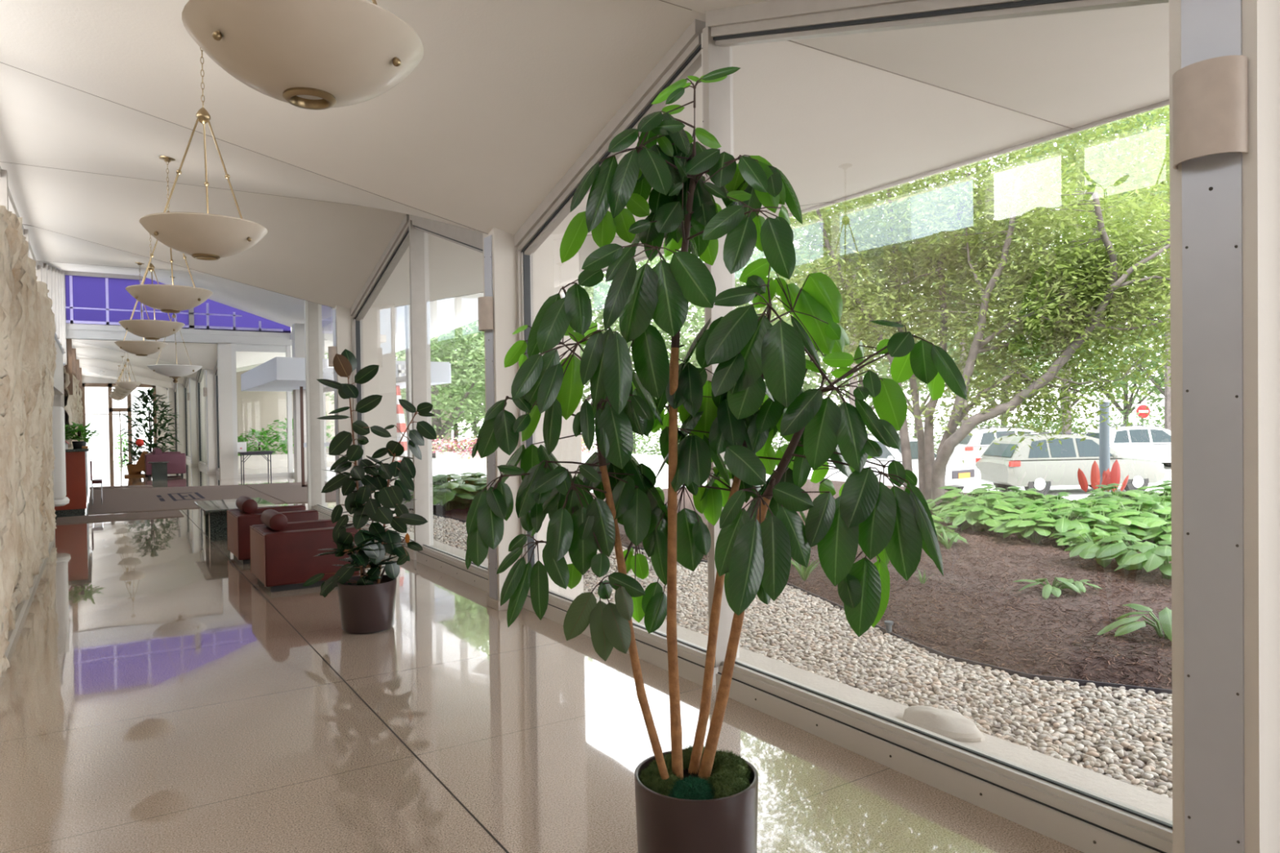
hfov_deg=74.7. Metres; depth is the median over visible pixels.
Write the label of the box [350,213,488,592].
window
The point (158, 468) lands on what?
table
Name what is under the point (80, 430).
potted plant
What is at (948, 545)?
grass tuft
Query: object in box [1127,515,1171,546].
plant
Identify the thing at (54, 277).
window
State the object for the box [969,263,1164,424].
tree
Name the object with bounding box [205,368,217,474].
column
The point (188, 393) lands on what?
wall sconce
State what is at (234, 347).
window
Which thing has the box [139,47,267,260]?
pendant
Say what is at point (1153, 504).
plant
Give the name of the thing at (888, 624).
spotlight
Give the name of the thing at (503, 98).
ceiling
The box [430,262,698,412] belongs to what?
tree
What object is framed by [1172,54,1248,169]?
wall sconce
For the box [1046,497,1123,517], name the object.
plant
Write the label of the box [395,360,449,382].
sign
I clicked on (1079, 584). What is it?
plant
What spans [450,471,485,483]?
plant
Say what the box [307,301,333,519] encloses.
window
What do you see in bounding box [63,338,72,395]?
column
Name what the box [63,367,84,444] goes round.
wall
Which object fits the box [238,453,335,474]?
flower planter
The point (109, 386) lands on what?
window
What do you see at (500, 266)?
column
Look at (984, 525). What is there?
plant
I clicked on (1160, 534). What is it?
plant
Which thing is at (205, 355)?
ceiling
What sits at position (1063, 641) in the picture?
chips
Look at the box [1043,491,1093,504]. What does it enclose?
plant
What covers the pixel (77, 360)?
column
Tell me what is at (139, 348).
pendant
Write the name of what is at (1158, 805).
curb
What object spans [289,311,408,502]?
window
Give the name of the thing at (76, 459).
reception desk
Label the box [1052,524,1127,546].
plant
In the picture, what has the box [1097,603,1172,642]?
plant
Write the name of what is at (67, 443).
house
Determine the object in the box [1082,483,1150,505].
plant
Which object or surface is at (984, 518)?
plant
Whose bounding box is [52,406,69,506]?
column
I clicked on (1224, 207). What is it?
column
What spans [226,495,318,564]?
armchair
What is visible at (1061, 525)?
plant
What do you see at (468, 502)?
plant
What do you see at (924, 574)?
grass tuft
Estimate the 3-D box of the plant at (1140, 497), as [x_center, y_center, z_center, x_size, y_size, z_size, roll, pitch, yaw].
[6.419,1.136,11.270,1.018,0.418,1.040,-1,1,-21]
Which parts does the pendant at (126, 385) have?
lamp shade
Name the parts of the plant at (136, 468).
pot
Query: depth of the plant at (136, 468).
24.37 m
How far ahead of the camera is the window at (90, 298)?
21.64 m
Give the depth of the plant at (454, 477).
14.94 m
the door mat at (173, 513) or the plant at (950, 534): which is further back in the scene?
the door mat at (173, 513)
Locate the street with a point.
(1076, 492)
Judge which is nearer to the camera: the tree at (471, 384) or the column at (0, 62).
the column at (0, 62)
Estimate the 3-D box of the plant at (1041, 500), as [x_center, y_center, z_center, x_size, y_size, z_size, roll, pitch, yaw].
[5.707,1.166,11.707,0.915,0.376,0.935,0,1,45]
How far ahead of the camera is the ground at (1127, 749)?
4.90 m
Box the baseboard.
[4,530,54,657]
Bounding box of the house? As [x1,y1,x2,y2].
[65,440,69,448]
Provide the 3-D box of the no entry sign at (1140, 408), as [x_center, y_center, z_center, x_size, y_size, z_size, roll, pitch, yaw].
[25.197,0.165,41.982,0.750,2.594,0.139,-1,1,0]
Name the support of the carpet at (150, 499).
on the floor
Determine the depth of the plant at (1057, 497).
11.76 m
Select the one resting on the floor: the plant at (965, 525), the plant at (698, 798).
the plant at (698, 798)
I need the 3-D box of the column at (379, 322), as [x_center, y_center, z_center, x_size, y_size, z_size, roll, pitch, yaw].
[-3.846,-0.152,11.736,0.806,3.280,0.244,-1,1,-33]
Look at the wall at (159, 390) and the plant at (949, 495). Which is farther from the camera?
the wall at (159, 390)
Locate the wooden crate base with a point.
(141, 474)
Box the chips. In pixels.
[620,515,1172,688]
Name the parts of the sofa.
backrest, armrest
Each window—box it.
[0,165,41,281]
[36,261,66,354]
[61,270,290,333]
[62,348,66,365]
[81,382,156,454]
[173,382,177,450]
[182,377,191,462]
[195,368,208,470]
[213,360,219,475]
[231,343,293,478]
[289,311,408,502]
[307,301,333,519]
[329,305,413,509]
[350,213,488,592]
[514,0,1173,852]
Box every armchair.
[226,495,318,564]
[249,509,359,591]
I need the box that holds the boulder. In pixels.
[902,705,985,742]
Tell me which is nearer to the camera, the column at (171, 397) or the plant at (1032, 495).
the plant at (1032, 495)
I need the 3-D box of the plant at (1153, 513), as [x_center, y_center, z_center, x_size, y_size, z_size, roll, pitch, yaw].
[6.002,1.141,10.127,1.060,0.436,1.083,-1,1,-9]
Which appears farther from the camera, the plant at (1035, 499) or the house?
the house
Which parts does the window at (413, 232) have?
sill, sill, sill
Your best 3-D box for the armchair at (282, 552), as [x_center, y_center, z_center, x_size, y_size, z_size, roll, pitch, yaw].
[-3.330,1.174,8.303,0.858,0.711,0.870,-1,1,-33]
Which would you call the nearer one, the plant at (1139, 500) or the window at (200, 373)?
the plant at (1139, 500)
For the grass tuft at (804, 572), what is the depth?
7.86 m
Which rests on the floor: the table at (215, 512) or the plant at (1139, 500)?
the table at (215, 512)
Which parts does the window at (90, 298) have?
frame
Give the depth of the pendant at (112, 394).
31.81 m
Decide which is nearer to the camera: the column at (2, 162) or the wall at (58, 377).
the column at (2, 162)
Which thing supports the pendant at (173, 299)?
hanging from the ceiling at (503, 98)
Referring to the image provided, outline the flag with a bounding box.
[395,355,407,462]
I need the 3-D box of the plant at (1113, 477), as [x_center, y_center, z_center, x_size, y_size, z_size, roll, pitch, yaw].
[8.553,0.911,15.481,0.944,0.618,0.084,-1,1,0]
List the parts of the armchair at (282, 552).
panel, backrest, armrest, armrest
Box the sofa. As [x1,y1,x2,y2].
[143,447,186,477]
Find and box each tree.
[290,328,479,417]
[291,320,485,457]
[324,285,605,441]
[398,323,484,446]
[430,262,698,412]
[430,283,631,435]
[581,254,704,453]
[583,249,832,416]
[630,231,875,395]
[648,200,959,408]
[735,104,1170,514]
[741,201,1005,432]
[752,147,1022,406]
[795,113,1159,424]
[804,220,1041,438]
[871,235,1161,426]
[881,106,1169,435]
[933,220,1164,431]
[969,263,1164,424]
[999,106,1170,431]
[1040,231,1165,422]
[1084,113,1169,263]
[1106,276,1164,416]
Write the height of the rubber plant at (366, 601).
2.137 m
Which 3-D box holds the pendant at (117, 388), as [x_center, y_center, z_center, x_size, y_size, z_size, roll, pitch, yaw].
[-15.440,-1.652,25.138,0.629,1.271,0.629,0,1,31]
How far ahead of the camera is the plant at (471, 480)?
14.49 m
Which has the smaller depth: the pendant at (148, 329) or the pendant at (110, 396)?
the pendant at (148, 329)
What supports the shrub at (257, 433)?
on the ground walk
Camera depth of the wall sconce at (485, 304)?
6.89 m
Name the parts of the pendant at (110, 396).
lamp shade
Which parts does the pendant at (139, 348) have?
rod, lamp shade, rod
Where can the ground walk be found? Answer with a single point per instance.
(654, 462)
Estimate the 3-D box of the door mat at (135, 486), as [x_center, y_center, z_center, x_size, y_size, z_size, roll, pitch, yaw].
[-12.692,1.478,20.501,1.492,0.010,0.682,-1,1,-20]
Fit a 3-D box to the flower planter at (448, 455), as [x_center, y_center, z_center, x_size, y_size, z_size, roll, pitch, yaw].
[-4.192,0.762,27.637,6.041,1.080,2.650,-1,1,-4]
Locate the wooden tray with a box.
[81,445,88,448]
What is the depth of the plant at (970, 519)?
10.76 m
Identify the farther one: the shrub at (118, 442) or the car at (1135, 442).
the shrub at (118, 442)
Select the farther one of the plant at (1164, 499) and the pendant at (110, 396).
the pendant at (110, 396)
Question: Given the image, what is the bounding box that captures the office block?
[84,386,153,451]
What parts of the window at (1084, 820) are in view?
sill, sill, sill, sill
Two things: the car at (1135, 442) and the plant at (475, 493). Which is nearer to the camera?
the plant at (475, 493)
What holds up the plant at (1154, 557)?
on the soil bed
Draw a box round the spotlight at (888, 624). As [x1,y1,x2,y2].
[884,620,893,634]
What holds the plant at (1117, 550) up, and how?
on the soil bed
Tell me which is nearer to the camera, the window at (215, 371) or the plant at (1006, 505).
the plant at (1006, 505)
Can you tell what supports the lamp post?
on the street
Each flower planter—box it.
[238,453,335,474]
[431,435,597,468]
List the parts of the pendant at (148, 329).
rod, chain, lamp shade, rod, rod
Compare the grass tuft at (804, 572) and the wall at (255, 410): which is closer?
the grass tuft at (804, 572)
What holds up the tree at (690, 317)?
on the street
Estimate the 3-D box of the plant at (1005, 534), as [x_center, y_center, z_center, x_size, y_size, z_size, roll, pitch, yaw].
[4.742,1.266,10.409,0.657,0.255,0.684,0,1,19]
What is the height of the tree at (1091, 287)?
8.960 m
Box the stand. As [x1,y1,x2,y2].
[236,441,246,452]
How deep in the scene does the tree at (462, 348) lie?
39.79 m
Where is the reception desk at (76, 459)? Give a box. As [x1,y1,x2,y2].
[54,443,90,517]
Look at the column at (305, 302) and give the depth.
13.83 m
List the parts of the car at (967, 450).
roof rail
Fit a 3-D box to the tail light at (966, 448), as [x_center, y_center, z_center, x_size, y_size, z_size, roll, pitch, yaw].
[12.608,0.856,32.099,0.306,0.140,0.070,-1,1,0]
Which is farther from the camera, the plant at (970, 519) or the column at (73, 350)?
the column at (73, 350)
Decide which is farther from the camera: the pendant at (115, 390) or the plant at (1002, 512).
the pendant at (115, 390)
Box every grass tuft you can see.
[791,554,819,581]
[914,567,932,583]
[937,528,959,549]
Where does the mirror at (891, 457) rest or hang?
on the parked car at (959, 475)
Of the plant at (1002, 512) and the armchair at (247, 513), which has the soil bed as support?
the plant at (1002, 512)
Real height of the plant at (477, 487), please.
0.516 m
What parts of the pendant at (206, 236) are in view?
rod, chain, lamp shade, rod, rod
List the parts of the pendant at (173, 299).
rod, chain, lamp shade, rod, rod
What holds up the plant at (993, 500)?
on the soil bed
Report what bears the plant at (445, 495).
on the soil bed
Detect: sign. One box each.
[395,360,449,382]
[1135,404,1150,426]
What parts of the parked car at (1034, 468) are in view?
roof rail, roof rail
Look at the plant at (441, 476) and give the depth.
14.97 m
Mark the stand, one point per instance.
(241, 446)
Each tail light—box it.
[964,447,973,450]
[1008,461,1020,466]
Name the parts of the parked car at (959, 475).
number plate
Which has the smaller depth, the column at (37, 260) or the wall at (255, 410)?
the column at (37, 260)
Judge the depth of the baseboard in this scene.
6.76 m
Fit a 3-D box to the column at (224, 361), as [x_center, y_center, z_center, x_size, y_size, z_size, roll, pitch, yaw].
[-11.359,-0.428,22.960,0.320,3.720,0.240,-1,1,-33]
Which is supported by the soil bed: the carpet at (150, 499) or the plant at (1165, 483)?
the plant at (1165, 483)
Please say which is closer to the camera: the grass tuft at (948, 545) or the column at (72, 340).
the grass tuft at (948, 545)
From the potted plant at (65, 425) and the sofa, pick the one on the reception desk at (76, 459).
the potted plant at (65, 425)
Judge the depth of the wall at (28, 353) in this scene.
6.93 m
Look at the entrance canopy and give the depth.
16.97 m
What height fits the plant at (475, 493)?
0.529 m
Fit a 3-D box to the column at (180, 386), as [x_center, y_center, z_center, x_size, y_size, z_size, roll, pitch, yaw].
[-18.496,-0.272,34.380,0.806,3.280,0.244,-1,1,-33]
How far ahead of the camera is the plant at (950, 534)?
9.96 m
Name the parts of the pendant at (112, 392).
lamp shade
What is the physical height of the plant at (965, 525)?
0.252 m
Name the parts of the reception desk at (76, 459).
panel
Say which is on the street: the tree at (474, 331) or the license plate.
the tree at (474, 331)
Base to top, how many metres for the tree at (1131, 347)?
12.675 m
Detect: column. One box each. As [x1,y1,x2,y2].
[0,62,830,235]
[1,161,619,237]
[23,224,482,308]
[36,260,184,271]
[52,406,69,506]
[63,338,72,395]
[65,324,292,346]
[71,340,327,369]
[71,348,76,393]
[75,359,79,401]
[79,367,82,404]
[168,387,178,452]
[177,382,190,456]
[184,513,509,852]
[189,377,205,466]
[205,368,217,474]
[217,342,233,479]
[291,323,307,482]
[303,299,313,510]
[332,304,397,530]
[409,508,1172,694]
[482,227,583,610]
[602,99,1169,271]
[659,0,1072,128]
[1168,0,1279,852]
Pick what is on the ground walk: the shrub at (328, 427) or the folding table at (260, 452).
the shrub at (328, 427)
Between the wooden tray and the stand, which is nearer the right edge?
the stand
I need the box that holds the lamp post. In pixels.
[1097,399,1111,492]
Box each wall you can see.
[0,204,57,676]
[51,425,54,508]
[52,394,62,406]
[53,339,65,425]
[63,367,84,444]
[81,375,168,452]
[236,369,452,455]
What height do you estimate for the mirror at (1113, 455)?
0.140 m
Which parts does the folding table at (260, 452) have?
leg, leg, leg, leg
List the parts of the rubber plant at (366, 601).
stem, stem, pot, stem, stem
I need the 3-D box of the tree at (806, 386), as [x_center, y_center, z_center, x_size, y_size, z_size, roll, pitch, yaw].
[8.366,-4.390,40.195,15.459,12.238,14.311,-1,1,-29]
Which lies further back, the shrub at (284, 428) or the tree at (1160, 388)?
the tree at (1160, 388)
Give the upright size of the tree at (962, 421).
18.893 m
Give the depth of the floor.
4.28 m
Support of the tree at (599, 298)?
on the street
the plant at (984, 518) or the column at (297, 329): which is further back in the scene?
the column at (297, 329)
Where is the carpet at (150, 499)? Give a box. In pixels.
[87,481,336,515]
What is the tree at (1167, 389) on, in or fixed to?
on the street
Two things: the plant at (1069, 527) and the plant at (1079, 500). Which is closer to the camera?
the plant at (1069, 527)
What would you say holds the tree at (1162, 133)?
on the street
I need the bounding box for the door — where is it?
[299,386,330,487]
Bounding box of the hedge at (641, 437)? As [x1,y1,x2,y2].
[581,396,1164,455]
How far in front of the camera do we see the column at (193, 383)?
29.62 m
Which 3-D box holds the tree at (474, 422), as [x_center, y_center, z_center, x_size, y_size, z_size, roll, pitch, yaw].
[-9.607,-5.997,47.521,19.460,15.718,19.014,0,1,40]
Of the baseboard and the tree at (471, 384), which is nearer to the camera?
the baseboard
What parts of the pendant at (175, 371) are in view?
lamp shade, rod, rod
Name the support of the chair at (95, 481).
on the carpet at (150, 499)
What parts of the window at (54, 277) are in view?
post, post, post, post, sill, post, post, post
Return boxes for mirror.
[887,455,893,460]
[1111,453,1118,457]
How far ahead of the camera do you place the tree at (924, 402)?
49.75 m
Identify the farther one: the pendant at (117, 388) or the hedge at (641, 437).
the hedge at (641, 437)
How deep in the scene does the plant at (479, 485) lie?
14.51 m
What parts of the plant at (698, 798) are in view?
stem, stem, stem, stem, pot, stem, stem, stem, stem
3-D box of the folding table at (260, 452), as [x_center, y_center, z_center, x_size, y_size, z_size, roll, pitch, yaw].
[-10.492,1.051,22.904,0.820,0.740,0.550,-1,1,-33]
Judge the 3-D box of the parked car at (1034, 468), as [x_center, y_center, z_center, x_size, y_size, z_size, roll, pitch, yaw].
[12.276,1.014,24.003,4.720,1.748,2.133,-1,1,-7]
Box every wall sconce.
[186,392,190,400]
[203,387,207,396]
[328,346,336,366]
[477,296,493,331]
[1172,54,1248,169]
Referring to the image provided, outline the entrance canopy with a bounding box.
[240,356,451,391]
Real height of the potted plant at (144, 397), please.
2.665 m
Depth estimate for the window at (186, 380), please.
34.15 m
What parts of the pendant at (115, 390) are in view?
lamp shade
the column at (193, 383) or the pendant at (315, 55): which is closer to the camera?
the pendant at (315, 55)
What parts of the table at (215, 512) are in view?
leg, leg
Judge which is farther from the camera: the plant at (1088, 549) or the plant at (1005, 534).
the plant at (1005, 534)
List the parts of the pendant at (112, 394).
lamp shade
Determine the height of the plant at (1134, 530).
0.418 m
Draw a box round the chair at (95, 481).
[89,460,102,505]
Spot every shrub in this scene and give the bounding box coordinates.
[113,434,127,452]
[237,427,286,455]
[237,435,254,453]
[254,417,293,454]
[278,413,334,453]
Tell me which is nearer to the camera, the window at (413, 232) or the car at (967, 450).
the window at (413, 232)
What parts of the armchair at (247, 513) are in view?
panel, backrest, armrest, armrest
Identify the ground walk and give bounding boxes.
[293,444,919,505]
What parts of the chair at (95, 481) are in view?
backrest, leg, seat, leg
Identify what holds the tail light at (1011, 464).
attached to the parked car at (1034, 468)
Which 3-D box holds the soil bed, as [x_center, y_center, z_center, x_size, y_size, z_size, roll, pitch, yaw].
[6.910,1.711,11.566,14.900,0.798,17.900,-1,1,-33]
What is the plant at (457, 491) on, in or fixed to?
on the soil bed
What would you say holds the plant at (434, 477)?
on the soil bed
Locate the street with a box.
[451,421,1171,500]
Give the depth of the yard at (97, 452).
44.41 m
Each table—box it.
[147,461,168,480]
[194,497,277,541]
[238,450,273,479]
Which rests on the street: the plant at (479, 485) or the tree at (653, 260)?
the tree at (653, 260)
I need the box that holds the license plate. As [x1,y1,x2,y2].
[951,469,974,479]
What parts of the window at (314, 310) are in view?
sill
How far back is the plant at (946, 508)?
11.72 m
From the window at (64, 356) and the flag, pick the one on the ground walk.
the flag
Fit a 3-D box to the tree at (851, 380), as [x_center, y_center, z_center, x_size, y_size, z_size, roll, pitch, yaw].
[8.340,-6.892,34.023,13.189,17.384,14.470,-1,1,-21]
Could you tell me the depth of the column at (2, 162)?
8.03 m
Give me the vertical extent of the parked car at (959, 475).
1.748 m
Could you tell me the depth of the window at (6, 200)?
8.12 m
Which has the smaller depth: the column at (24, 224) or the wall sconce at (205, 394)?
the column at (24, 224)
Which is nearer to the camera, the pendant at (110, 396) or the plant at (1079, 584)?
the plant at (1079, 584)
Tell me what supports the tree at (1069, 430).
on the street
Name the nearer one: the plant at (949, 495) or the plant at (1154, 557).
the plant at (1154, 557)
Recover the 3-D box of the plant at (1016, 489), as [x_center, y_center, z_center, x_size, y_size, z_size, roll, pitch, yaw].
[5.627,1.125,13.176,1.015,0.417,1.037,-1,1,4]
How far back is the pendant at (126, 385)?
22.74 m
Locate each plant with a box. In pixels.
[64,423,75,439]
[65,422,102,448]
[117,439,151,475]
[119,387,182,462]
[302,349,436,634]
[403,473,478,511]
[432,475,481,506]
[434,477,478,509]
[434,477,486,509]
[435,485,479,507]
[438,475,471,503]
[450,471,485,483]
[452,476,464,481]
[459,471,480,477]
[459,475,471,484]
[460,480,486,500]
[462,477,484,486]
[465,66,966,852]
[467,484,486,501]
[925,499,948,514]
[928,486,1004,506]
[931,513,946,528]
[933,499,957,512]
[934,524,968,544]
[936,506,959,523]
[942,496,1025,531]
[942,504,999,531]
[951,504,1020,531]
[955,495,1021,510]
[955,520,994,531]
[966,486,1024,497]
[967,483,1044,506]
[973,509,1013,529]
[973,524,993,531]
[987,511,1069,543]
[993,502,1026,515]
[994,518,1052,539]
[1002,493,1049,505]
[1013,577,1081,599]
[1016,498,1050,506]
[1017,506,1111,538]
[1018,502,1072,515]
[1019,488,1066,499]
[1021,498,1075,507]
[1025,511,1084,528]
[1028,493,1086,507]
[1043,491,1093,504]
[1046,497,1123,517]
[1047,524,1119,543]
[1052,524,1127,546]
[1054,532,1142,567]
[1055,578,1102,592]
[1063,506,1150,536]
[1077,459,1128,492]
[1079,496,1155,509]
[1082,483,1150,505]
[1087,484,1151,497]
[1087,499,1153,517]
[1088,500,1171,518]
[1093,533,1171,570]
[1096,501,1171,534]
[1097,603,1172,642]
[1110,509,1171,544]
[1114,495,1171,510]
[1114,543,1171,579]
[1120,485,1171,506]
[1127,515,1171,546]
[1146,524,1167,546]
[1147,480,1171,493]
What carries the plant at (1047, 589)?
on the soil bed
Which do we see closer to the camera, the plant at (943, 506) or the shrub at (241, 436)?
the plant at (943, 506)
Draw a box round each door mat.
[55,510,183,524]
[88,484,152,488]
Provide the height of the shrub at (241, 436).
1.179 m
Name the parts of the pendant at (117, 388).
lamp shade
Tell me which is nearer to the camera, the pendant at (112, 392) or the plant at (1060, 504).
the plant at (1060, 504)
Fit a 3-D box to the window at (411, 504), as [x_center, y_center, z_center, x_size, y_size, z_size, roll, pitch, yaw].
[-4.683,-0.488,14.405,1.600,3.900,0.120,-1,1,-33]
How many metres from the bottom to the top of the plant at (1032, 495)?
0.384 m
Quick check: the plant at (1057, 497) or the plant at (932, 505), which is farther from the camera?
the plant at (932, 505)
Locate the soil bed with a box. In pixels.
[432,479,1172,689]
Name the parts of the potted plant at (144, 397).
stem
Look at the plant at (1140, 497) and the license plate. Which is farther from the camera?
the license plate
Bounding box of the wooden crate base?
[124,473,145,477]
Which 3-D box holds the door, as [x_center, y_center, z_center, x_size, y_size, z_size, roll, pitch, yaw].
[-7.508,0.201,19.679,0.860,2.390,0.100,-1,1,-33]
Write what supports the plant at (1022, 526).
on the soil bed
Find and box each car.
[826,433,981,490]
[948,426,1037,465]
[975,431,1164,495]
[1084,424,1171,466]
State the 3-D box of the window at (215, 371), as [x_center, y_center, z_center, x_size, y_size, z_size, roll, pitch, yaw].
[-11.936,-0.533,24.061,0.230,3.914,2.647,-1,1,-33]
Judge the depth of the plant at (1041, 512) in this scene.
10.31 m
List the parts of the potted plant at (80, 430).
pot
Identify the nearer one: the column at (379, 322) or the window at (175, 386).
the column at (379, 322)
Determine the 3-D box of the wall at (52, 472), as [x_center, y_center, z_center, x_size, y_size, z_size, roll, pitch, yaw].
[-8.632,0.399,11.950,0.430,2.300,0.161,-1,1,-33]
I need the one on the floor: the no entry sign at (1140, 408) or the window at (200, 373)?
the window at (200, 373)
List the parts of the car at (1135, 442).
roof rail, roof rail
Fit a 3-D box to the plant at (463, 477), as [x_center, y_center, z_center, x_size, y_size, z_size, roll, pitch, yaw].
[-2.974,1.165,15.107,1.324,0.544,1.353,-1,1,-3]
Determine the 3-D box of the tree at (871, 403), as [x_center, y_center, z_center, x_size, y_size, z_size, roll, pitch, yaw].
[10.928,-5.162,43.922,16.256,13.609,16.925,0,1,43]
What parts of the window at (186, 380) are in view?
sill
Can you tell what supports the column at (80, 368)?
attached to the wall at (58, 377)
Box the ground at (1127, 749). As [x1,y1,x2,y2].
[413,517,1172,790]
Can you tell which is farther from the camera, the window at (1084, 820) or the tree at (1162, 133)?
the tree at (1162, 133)
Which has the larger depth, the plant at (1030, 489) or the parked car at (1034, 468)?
the parked car at (1034, 468)
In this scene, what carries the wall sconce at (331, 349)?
attached to the column at (379, 322)
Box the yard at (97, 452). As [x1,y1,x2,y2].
[87,449,147,454]
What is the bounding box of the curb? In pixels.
[396,530,1172,821]
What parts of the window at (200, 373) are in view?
sill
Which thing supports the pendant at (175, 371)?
hanging from the ceiling at (446, 315)
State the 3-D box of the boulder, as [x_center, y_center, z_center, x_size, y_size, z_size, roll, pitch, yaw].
[1.522,1.491,4.235,0.285,0.100,0.466,-1,1,-33]
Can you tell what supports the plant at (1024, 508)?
on the soil bed
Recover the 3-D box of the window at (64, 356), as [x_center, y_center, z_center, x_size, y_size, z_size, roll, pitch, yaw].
[-20.963,-1.988,31.061,0.130,0.810,23.851,-1,1,-33]
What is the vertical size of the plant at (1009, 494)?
0.474 m
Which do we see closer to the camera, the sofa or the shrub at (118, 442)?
the sofa
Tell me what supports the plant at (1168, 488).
on the soil bed
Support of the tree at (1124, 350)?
on the street
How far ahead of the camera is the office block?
47.20 m
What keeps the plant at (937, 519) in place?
on the soil bed
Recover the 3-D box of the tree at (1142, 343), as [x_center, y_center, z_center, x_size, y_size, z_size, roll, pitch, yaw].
[26.683,-5.951,52.357,19.259,14.530,16.386,-1,1,3]
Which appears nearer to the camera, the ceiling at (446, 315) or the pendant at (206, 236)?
the pendant at (206, 236)
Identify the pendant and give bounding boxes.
[109,372,124,400]
[110,365,128,399]
[111,355,132,395]
[111,373,129,397]
[113,357,136,392]
[114,262,167,355]
[115,352,142,390]
[118,233,185,339]
[124,155,213,313]
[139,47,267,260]
[146,275,202,382]
[182,0,423,110]
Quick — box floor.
[0,453,1083,852]
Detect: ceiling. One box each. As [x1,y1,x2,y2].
[0,0,1169,308]
[41,261,484,352]
[66,323,333,389]
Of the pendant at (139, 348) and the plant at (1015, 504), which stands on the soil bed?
the plant at (1015, 504)
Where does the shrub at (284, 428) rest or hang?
on the ground walk
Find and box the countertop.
[65,443,90,452]
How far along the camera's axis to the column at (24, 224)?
10.87 m
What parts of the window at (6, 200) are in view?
post, post, post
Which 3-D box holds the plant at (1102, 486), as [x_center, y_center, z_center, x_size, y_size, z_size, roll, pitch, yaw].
[7.432,1.116,12.906,0.978,0.402,1.000,-1,1,-2]
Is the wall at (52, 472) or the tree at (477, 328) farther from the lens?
the tree at (477, 328)

